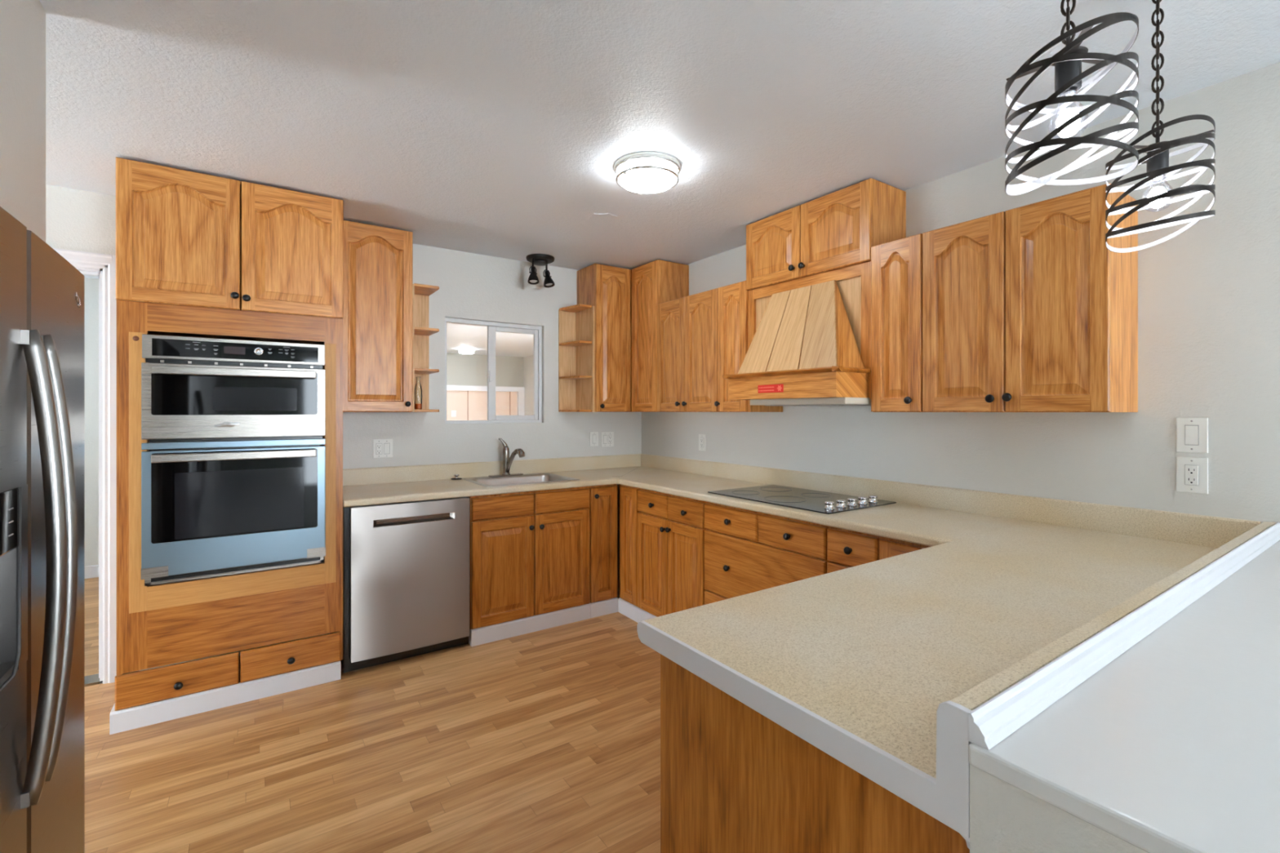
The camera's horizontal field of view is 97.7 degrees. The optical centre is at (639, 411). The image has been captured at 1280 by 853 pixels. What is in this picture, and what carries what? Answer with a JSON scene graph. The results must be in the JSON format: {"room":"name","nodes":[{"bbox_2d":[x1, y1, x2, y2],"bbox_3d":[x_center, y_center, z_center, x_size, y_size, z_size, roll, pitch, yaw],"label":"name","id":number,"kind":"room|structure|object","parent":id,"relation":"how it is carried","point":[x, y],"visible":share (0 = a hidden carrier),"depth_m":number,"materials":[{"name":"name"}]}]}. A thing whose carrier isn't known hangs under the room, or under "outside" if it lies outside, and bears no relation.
{"room":"kitchen","nodes":[
{"label":"kitchen","id":0,"kind":"room"},
{"bbox_2d":[0,0,45,242],"bbox_3d":[0.223,0.135,-1.818,0.730,2.465,7.640,0,0,-34],"label":"wall","id":1,"kind":"structure","parent":0,"point":[22,22],"depth_m":1.39,"materials":[{"name":"white paint"}]},
{"bbox_2d":[84,277,98,566],"bbox_3d":[-4.772,0.135,4.493,2.300,2.465,0.100,0,0,-34],"label":"wall","id":2,"kind":"structure","parent":0,"point":[91,285],"depth_m":4.61,"materials":[{"name":"white paint"}]},
{"bbox_2d":[84,564,98,578],"bbox_3d":[-4.740,1.317,4.446,2.300,0.100,0.015,0,0,-34],"label":"baseboard","id":3,"kind":"structure","parent":2,"relation":"attached to","point":[90,571],"depth_m":4.60,"materials":[{"name":"white paint"}]},
{"bbox_2d":[45,184,641,671],"bbox_3d":[-2.581,0.135,2.976,6.200,2.465,0.120,0,0,-34],"label":"wall","id":4,"kind":"structure","parent":0,"point":[472,286],"depth_m":3.84,"materials":[{"name":"white paint"}]},
{"bbox_2d":[53,248,116,686],"bbox_3d":[-3.066,0.289,2.630,0.954,2.157,0.144,0,0,-34],"label":"door frame","id":5,"kind":"structure","parent":4,"relation":"in","point":[103,266],"depth_m":2.82,"materials":[{"name":"white paint"}]},
{"bbox_2d":[342,220,412,412],"bbox_3d":[-1.612,-0.543,3.367,0.406,1.090,0.328,0,0,-34],"label":"upper cabinet","id":6,"kind":"object","parent":4,"relation":"attached to","point":[377,320],"visible":0.98,"depth_m":3.26,"materials":[{"name":"brown wood"}]},
{"bbox_2d":[373,439,392,457],"bbox_3d":[-1.630,0.234,3.549,0.117,0.118,0.010,0,0,-34],"label":"wall plate","id":7,"kind":"object","parent":4,"relation":"attached to","point":[382,448],"visible":1,"depth_m":3.55,"materials":[{"name":"white plastic"}]},
{"bbox_2d":[376,443,382,454],"bbox_3d":[-1.648,0.234,3.535,0.036,0.070,0.005,0,0,-34],"label":"outlet","id":8,"kind":"object","parent":7,"relation":"attached to","point":[379,446],"depth_m":3.53,"materials":[{"name":"grey plastic"}]},
{"bbox_2d":[412,283,439,412],"bbox_3d":[-1.389,-0.389,3.550,0.165,0.783,0.277,0,0,-34],"label":"corner shelf","id":9,"kind":"object","parent":4,"relation":"attached to","point":[421,331],"visible":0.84,"depth_m":3.66,"materials":[{"name":"brown wood"}]},
{"bbox_2d":[414,376,422,409],"bbox_3d":[-1.408,-0.118,3.555,0.046,0.208,0.046,0,0,-34],"label":"glass bottle","id":10,"kind":"object","parent":9,"relation":"on","point":[417,406],"visible":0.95,"depth_m":3.56,"materials":[{"name":"orange glass"}]},
{"bbox_2d":[342,453,640,485],"bbox_3d":[-0.927,0.402,4.024,2.281,0.102,0.018,0,0,-34],"label":"backsplash","id":11,"kind":"structure","parent":4,"relation":"attached to","point":[362,476],"depth_m":3.87,"materials":[{"name":"stone"}]},
{"bbox_2d":[444,317,542,423],"bbox_3d":[-1.053,-0.279,4.030,0.723,0.723,0.067,0,0,-34],"label":"window","id":12,"kind":"structure","parent":4,"relation":"in","point":[492,326],"depth_m":4.03,"materials":[{"name":"white plastic"}]},
{"bbox_2d":[558,303,594,412],"bbox_3d":[-0.476,-0.389,4.176,0.155,0.783,0.277,0,0,-34],"label":"corner shelf","id":13,"kind":"object","parent":4,"relation":"attached to","point":[575,322],"visible":1,"depth_m":4.25,"materials":[{"name":"brown wood"}]},
{"bbox_2d":[590,431,598,446],"bbox_3d":[-0.361,0.215,4.418,0.075,0.113,0.010,0,0,-34],"label":"wall plate","id":14,"kind":"object","parent":4,"relation":"attached to","point":[593,435],"visible":1,"depth_m":4.41,"materials":[{"name":"white plastic"}]},
{"bbox_2d":[577,263,631,412],"bbox_3d":[-0.149,-0.543,4.369,0.600,1.090,0.328,0,0,-34],"label":"upper cabinet","id":15,"kind":"object","parent":4,"relation":"attached to","point":[606,288],"visible":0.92,"depth_m":4.18,"materials":[{"name":"brown wood"}]},
{"bbox_2d":[600,431,613,446],"bbox_3d":[-0.260,0.221,4.487,0.118,0.118,0.010,0,0,-34],"label":"wall plate","id":16,"kind":"object","parent":4,"relation":"attached to","point":[606,437],"visible":1,"depth_m":4.49,"materials":[{"name":"white plastic"}]},
{"bbox_2d":[608,435,612,443],"bbox_3d":[-0.240,0.221,4.499,0.033,0.067,0.004,0,0,-34],"label":"outlet","id":17,"kind":"object","parent":16,"relation":"attached to","point":[610,437],"depth_m":4.50,"materials":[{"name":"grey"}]},
{"bbox_2d":[84,577,660,852],"bbox_3d":[-1.088,1.392,2.653,8.500,0.050,16.500,0,0,-34],"label":"floor","id":18,"kind":"structure","parent":0,"point":[548,740],"depth_m":2.19,"materials":[{"name":"laminate"}]},
{"bbox_2d":[0,206,84,852],"bbox_3d":[-1.388,0.500,0.827,0.779,1.735,0.902,0,0,-34],"label":"refrigerator","id":19,"kind":"object","parent":18,"relation":"on","point":[42,293],"visible":1,"depth_m":1.02,"materials":[{"name":"grey metal"}]},
{"bbox_2d":[109,157,343,734],"bbox_3d":[-2.052,0.140,2.867,0.880,2.455,0.656,0,0,-34],"label":"tall cabinet","id":20,"kind":"object","parent":18,"relation":"on","point":[198,255],"visible":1,"depth_m":2.59,"materials":[{"name":"brown wood"}]},
{"bbox_2d":[141,333,325,586],"bbox_3d":[-2.003,0.211,2.814,0.699,1.093,0.600,0,0,-34],"label":"double wall oven","id":21,"kind":"object","parent":20,"relation":"in","point":[233,468],"visible":1,"depth_m":2.59,"materials":[{"name":"silver metal"}]},
{"bbox_2d":[340,497,469,672],"bbox_3d":[-1.411,0.933,3.302,0.655,0.868,0.604,0,0,-34],"label":"dishwasher","id":22,"kind":"object","parent":18,"relation":"on","point":[406,565],"visible":1,"depth_m":3.03,"materials":[{"name":"silver metal"}]},
{"bbox_2d":[467,486,590,646],"bbox_3d":[-0.819,0.930,3.721,0.790,0.874,0.640,0,0,-34],"label":"base cabinet","id":23,"kind":"object","parent":18,"relation":"on","point":[529,551],"visible":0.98,"depth_m":3.46,"materials":[{"name":"brown wood"}]},
{"bbox_2d":[588,484,617,617],"bbox_3d":[-0.403,0.930,4.006,0.215,0.874,0.640,0,0,-34],"label":"base cabinet","id":24,"kind":"object","parent":18,"relation":"on","point":[603,599],"visible":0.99,"depth_m":3.76,"materials":[{"name":"brown wood"}]},
{"bbox_2d":[617,484,639,621],"bbox_3d":[0.160,0.930,3.915,0.613,0.874,0.240,0,0,-34],"label":"base cabinet","id":25,"kind":"object","parent":18,"relation":"on","point":[628,600],"visible":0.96,"depth_m":3.72,"materials":[{"name":"brown wood"}]},
{"bbox_2d":[635,488,706,622],"bbox_3d":[0.403,0.930,3.536,0.640,0.874,0.656,0,0,-34],"label":"base cabinet","id":26,"kind":"object","parent":18,"relation":"on","point":[671,528],"visible":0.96,"depth_m":3.36,"materials":[{"name":"brown wood"}]},
{"bbox_2d":[704,501,828,604],"bbox_3d":[0.818,0.930,2.930,0.640,0.874,0.808,0,0,-34],"label":"base cabinet","id":27,"kind":"object","parent":18,"relation":"on","point":[746,551],"visible":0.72,"depth_m":2.78,"materials":[{"name":"brown wood"}]},
{"bbox_2d":[660,653,969,852],"bbox_3d":[1.010,0.930,1.506,1.932,0.874,0.704,0,0,-34],"label":"base cabinet","id":28,"kind":"object","parent":18,"relation":"on","point":[734,780],"visible":0.23,"depth_m":0.98,"materials":[{"name":"brown wood"}]},
{"bbox_2d":[342,453,1276,838],"bbox_3d":[0.067,0.421,2.574,2.282,0.147,3.534,0,0,-34],"label":"countertop","id":29,"kind":"structure","parent":28,"relation":"on","point":[882,666],"depth_m":1.33,"materials":[{"name":"stone"}]},
{"bbox_2d":[450,474,462,479],"bbox_3d":[-1.230,0.436,3.753,0.074,0.034,0.074,0,0,-34],"label":"strainer","id":30,"kind":"object","parent":29,"relation":"on","point":[456,477],"visible":1,"depth_m":3.74,"materials":[{"name":"silver metal"}]},
{"bbox_2d":[488,438,524,476],"bbox_3d":[-0.883,0.316,3.841,0.250,0.264,0.256,0,0,-34],"label":"faucet","id":31,"kind":"object","parent":29,"relation":"on","point":[507,460],"visible":1,"depth_m":3.90,"materials":[{"name":"silver metal"}]},
{"bbox_2d":[462,472,579,487],"bbox_3d":[-0.802,0.548,3.743,0.636,0.199,0.516,0,0,-34],"label":"sink","id":32,"kind":"object","parent":29,"relation":"in","point":[540,477],"visible":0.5,"depth_m":3.86,"materials":[{"name":"silver metal"}]},
{"bbox_2d":[707,484,896,514],"bbox_3d":[0.824,0.434,2.950,0.536,0.038,0.804,0,0,-34],"label":"cooktop","id":33,"kind":"object","parent":29,"relation":"in","point":[827,503],"visible":1,"depth_m":2.88,"materials":[{"name":"black glass"}]},
{"bbox_2d":[754,502,1027,546],"bbox_3d":[1.091,0.472,2.536,0.634,0.038,0.945,0,0,-34],"label":"countertop edge","id":34,"kind":"object","parent":29,"relation":"in","point":[928,524],"depth_m":2.35,"materials":[{"name":"stone"}]},
{"bbox_2d":[826,525,879,573],"bbox_3d":[1.116,0.930,2.496,0.640,0.874,0.244,0,0,-34],"label":"base cabinet","id":35,"kind":"object","parent":18,"relation":"on","point":[846,548],"visible":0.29,"depth_m":2.33,"materials":[{"name":"brown wood"}]},
{"bbox_2d":[879,536,931,559],"bbox_3d":[1.282,0.930,2.277,0.613,0.874,0.300,0,0,-34],"label":"base cabinet","id":36,"kind":"object","parent":18,"relation":"on","point":[888,547],"visible":0.05,"depth_m":2.17,"materials":[{"name":"brown wood"}]},
{"bbox_2d":[960,522,1279,852],"bbox_3d":[1.325,0.857,1.004,1.977,1.020,0.512,0,0,-34],"label":"wall","id":37,"kind":"structure","parent":18,"relation":"on","point":[1158,731],"depth_m":0.65,"materials":[{"name":"white paint"}]},
{"bbox_2d":[950,521,1276,710],"bbox_3d":[1.186,0.401,1.223,1.960,0.105,0.034,0,0,-34],"label":"backsplash","id":38,"kind":"structure","parent":37,"relation":"attached to","point":[973,698],"depth_m":0.88,"materials":[{"name":"stone"}]},
{"bbox_2d":[446,390,517,420],"bbox_3d":[-4.329,0.485,10.005,4.460,1.765,0.105,0,0,-34],"label":"boards","id":39,"kind":"object","parent":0,"point":[468,405],"visible":0.08,"depth_m":10.76,"materials":[{"name":"beige wood"}]},
{"bbox_2d":[451,410,456,417],"bbox_3d":[-3.499,0.037,10.510,0.090,0.120,0.010,0,0,-34],"label":"wall plate","id":40,"kind":"object","parent":39,"relation":"attached to","point":[453,412],"visible":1,"depth_m":10.51,"materials":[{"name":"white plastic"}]},
{"bbox_2d":[446,352,523,386],"bbox_3d":[-4.108,-0.795,10.160,5.000,0.605,0.100,0,0,-34],"label":"wall","id":41,"kind":"structure","parent":0,"point":[471,370],"depth_m":10.80,"materials":[{"name":"grey paint"}]},
{"bbox_2d":[446,385,524,391],"bbox_3d":[-4.232,-0.445,9.978,4.590,0.095,0.060,0,0,-34],"label":"trim","id":42,"kind":"structure","parent":41,"relation":"attached to","point":[460,388],"depth_m":10.75,"materials":[{"name":"white paint"}]},
{"bbox_2d":[523,355,533,415],"bbox_3d":[-0.451,0.135,8.616,0.110,2.465,6.780,0,0,-34],"label":"wall","id":43,"kind":"structure","parent":0,"point":[528,362],"depth_m":11.05,"materials":[{"name":"white paint"}]},
{"bbox_2d":[517,391,524,420],"bbox_3d":[-2.420,0.485,11.279,0.130,1.765,0.160,0,0,-34],"label":"trim","id":44,"kind":"structure","parent":43,"relation":"attached to","point":[521,395],"depth_m":11.21,"materials":[{"name":"white paint"}]},
{"bbox_2d":[39,0,1279,357],"bbox_3d":[-1.088,-1.123,2.653,8.500,0.050,16.500,0,0,-34],"label":"ceiling","id":45,"kind":"structure","parent":0,"point":[496,128],"depth_m":1.96,"materials":[{"name":"white paint"}]},
{"bbox_2d":[457,347,475,354],"bbox_3d":[-3.038,-1.055,9.802,0.300,0.084,0.300,0,0,-34],"label":"ceiling light","id":46,"kind":"object","parent":45,"relation":"attached to","point":[462,350],"visible":1,"depth_m":9.70,"materials":[{"name":"white plastic"}]},
{"bbox_2d":[459,349,474,354],"bbox_3d":[-3.038,-1.049,9.802,0.260,0.072,0.260,0,0,-34],"label":"diffuser","id":47,"kind":"object","parent":46,"relation":"attached to","point":[461,351],"depth_m":9.71,"materials":[{"name":"white glass"}]},
{"bbox_2d":[525,253,554,287],"bbox_3d":[-0.715,-0.996,3.981,0.214,0.204,0.200,0,0,-34],"label":"spotlight","id":48,"kind":"object","parent":45,"relation":"attached to","point":[540,260],"visible":1,"depth_m":3.93,"materials":[{"name":"black plastic"}]},
{"bbox_2d":[594,213,617,219],"bbox_3d":[-0.195,-1.097,3.138,0.143,0.004,0.098,0,0,-34],"label":"trim","id":49,"kind":"structure","parent":45,"relation":"attached to","point":[606,215],"depth_m":3.14,"materials":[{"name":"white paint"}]},
{"bbox_2d":[613,151,680,195],"bbox_3d":[0.033,-1.055,2.512,0.300,0.084,0.300,0,0,-34],"label":"ceiling light","id":50,"kind":"object","parent":45,"relation":"attached to","point":[640,172],"visible":1,"depth_m":2.43,"materials":[{"name":"white glass"}]},
{"bbox_2d":[1004,0,1138,195],"bbox_3d":[0.811,-0.769,1.060,0.200,0.657,0.200,0,0,-34],"label":"pendant light","id":51,"kind":"object","parent":45,"relation":"hanging from","point":[1067,62],"visible":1,"depth_m":1.04,"materials":[{"name":"black metal"}]},
{"bbox_2d":[1054,53,1081,96],"bbox_3d":[0.811,-0.641,1.060,0.041,0.064,0.041,0,0,-34],"label":"socket","id":52,"kind":"object","parent":51,"relation":"attached to","point":[1064,71],"depth_m":1.05,"materials":[{"name":"black plastic"}]},
{"bbox_2d":[1105,0,1215,253],"bbox_3d":[1.289,-0.761,1.394,0.200,0.674,0.200,0,0,-34],"label":"pendant light","id":53,"kind":"object","parent":45,"relation":"hanging from","point":[1157,158],"visible":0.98,"depth_m":1.39,"materials":[{"name":"black metal"}]},
{"bbox_2d":[1146,148,1168,172],"bbox_3d":[1.289,-0.627,1.394,0.041,0.064,0.041,0,0,-34],"label":"socket","id":54,"kind":"object","parent":53,"relation":"attached to","point":[1160,161],"depth_m":1.38,"materials":[{"name":"black plastic"}]},
{"bbox_2d":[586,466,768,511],"bbox_3d":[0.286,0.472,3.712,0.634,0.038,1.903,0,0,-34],"label":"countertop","id":55,"kind":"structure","parent":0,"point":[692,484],"depth_m":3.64,"materials":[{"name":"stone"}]},
{"bbox_2d":[641,62,1279,523],"bbox_3d":[2.653,0.135,0.925,0.120,2.465,9.420,0,0,-34],"label":"wall","id":56,"kind":"structure","parent":0,"point":[1209,293],"depth_m":2.01,"materials":[{"name":"white paint"}]},
{"bbox_2d":[631,259,688,412],"bbox_3d":[0.143,-0.543,4.218,0.299,1.090,0.345,0,0,-34],"label":"upper cabinet","id":57,"kind":"object","parent":56,"relation":"attached to","point":[655,282],"visible":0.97,"depth_m":4.10,"materials":[{"name":"brown wood"}]},
{"bbox_2d":[657,288,719,412],"bbox_3d":[0.409,-0.383,3.803,0.328,0.770,0.636,0,0,-34],"label":"upper cabinet","id":58,"kind":"object","parent":56,"relation":"attached to","point":[687,326],"visible":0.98,"depth_m":3.69,"materials":[{"name":"brown wood"}]},
{"bbox_2d":[698,434,706,450],"bbox_3d":[0.447,0.222,4.032,0.009,0.118,0.075,0,0,-34],"label":"wall plate","id":59,"kind":"object","parent":56,"relation":"attached to","point":[702,437],"visible":1,"depth_m":4.02,"materials":[{"name":"white plastic"}]},
{"bbox_2d":[700,437,703,447],"bbox_3d":[0.446,0.222,4.031,0.004,0.067,0.033,0,0,-34],"label":"outlet","id":60,"kind":"object","parent":59,"relation":"attached to","point":[701,438],"depth_m":4.03,"materials":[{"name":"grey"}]},
{"bbox_2d":[640,453,833,493],"bbox_3d":[0.545,0.402,3.879,0.018,0.102,1.882,0,0,-34],"label":"backsplash","id":61,"kind":"structure","parent":56,"relation":"attached to","point":[771,476],"depth_m":3.65,"materials":[{"name":"stone"}]},
{"bbox_2d":[714,280,782,412],"bbox_3d":[0.663,-0.383,3.433,0.328,0.770,0.264,0,0,-34],"label":"upper cabinet","id":62,"kind":"object","parent":56,"relation":"attached to","point":[734,300],"visible":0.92,"depth_m":3.35,"materials":[{"name":"brown wood"}]},
{"bbox_2d":[746,177,906,290],"bbox_3d":[0.954,-0.897,3.006,0.330,0.381,0.801,0,0,-34],"label":"upper cabinet","id":63,"kind":"object","parent":56,"relation":"attached to","point":[837,229],"visible":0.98,"depth_m":2.81,"materials":[{"name":"brown wood"}]},
{"bbox_2d":[722,261,871,406],"bbox_3d":[0.866,-0.368,2.931,0.522,0.674,0.790,0,0,-34],"label":"range hood","id":64,"kind":"object","parent":63,"relation":"attached to","point":[810,345],"visible":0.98,"depth_m":2.74,"materials":[{"name":"brown wood"}]},
{"bbox_2d":[759,385,782,391],"bbox_3d":[0.655,-0.116,2.814,0.001,0.029,0.155,0,0,-34],"label":"print","id":65,"kind":"object","parent":64,"relation":"attached to","point":[762,388],"depth_m":2.81,"materials":[{"name":"red"}]},
{"bbox_2d":[871,233,924,412],"bbox_3d":[1.249,-0.383,2.576,0.328,0.770,0.240,0,0,-34],"label":"upper cabinet","id":66,"kind":"object","parent":56,"relation":"attached to","point":[896,266],"visible":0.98,"depth_m":2.49,"materials":[{"name":"brown wood"}]},
{"bbox_2d":[922,182,1137,412],"bbox_3d":[1.499,-0.383,2.212,0.328,0.770,0.640,0,0,-34],"label":"upper cabinet","id":67,"kind":"object","parent":56,"relation":"attached to","point":[1028,308],"visible":0.99,"depth_m":2.06,"materials":[{"name":"brown wood"}]},
{"bbox_2d":[833,475,1261,548],"bbox_3d":[1.529,0.402,2.443,0.018,0.102,1.596,0,0,-34],"label":"backsplash","id":68,"kind":"structure","parent":56,"relation":"attached to","point":[1212,531],"depth_m":2.21,"materials":[{"name":"stone"}]},
{"bbox_2d":[1176,456,1208,493],"bbox_3d":[1.893,0.217,1.920,0.009,0.122,0.079,0,0,-34],"label":"wall plate","id":69,"kind":"object","parent":56,"relation":"attached to","point":[1192,473],"visible":1,"depth_m":1.92,"materials":[{"name":"white plastic"}]},
{"bbox_2d":[1184,464,1199,485],"bbox_3d":[1.893,0.217,1.920,0.002,0.070,0.036,0,0,-34],"label":"outlet","id":70,"kind":"object","parent":69,"relation":"attached to","point":[1191,471],"depth_m":1.92,"materials":[{"name":"grey plastic"}]},
{"bbox_2d":[1176,417,1208,453],"bbox_3d":[1.893,0.080,1.920,0.010,0.120,0.079,0,0,-34],"label":"wall plate","id":71,"kind":"object","parent":56,"relation":"attached to","point":[1192,433],"visible":1,"depth_m":1.92,"materials":[{"name":"white plastic"}]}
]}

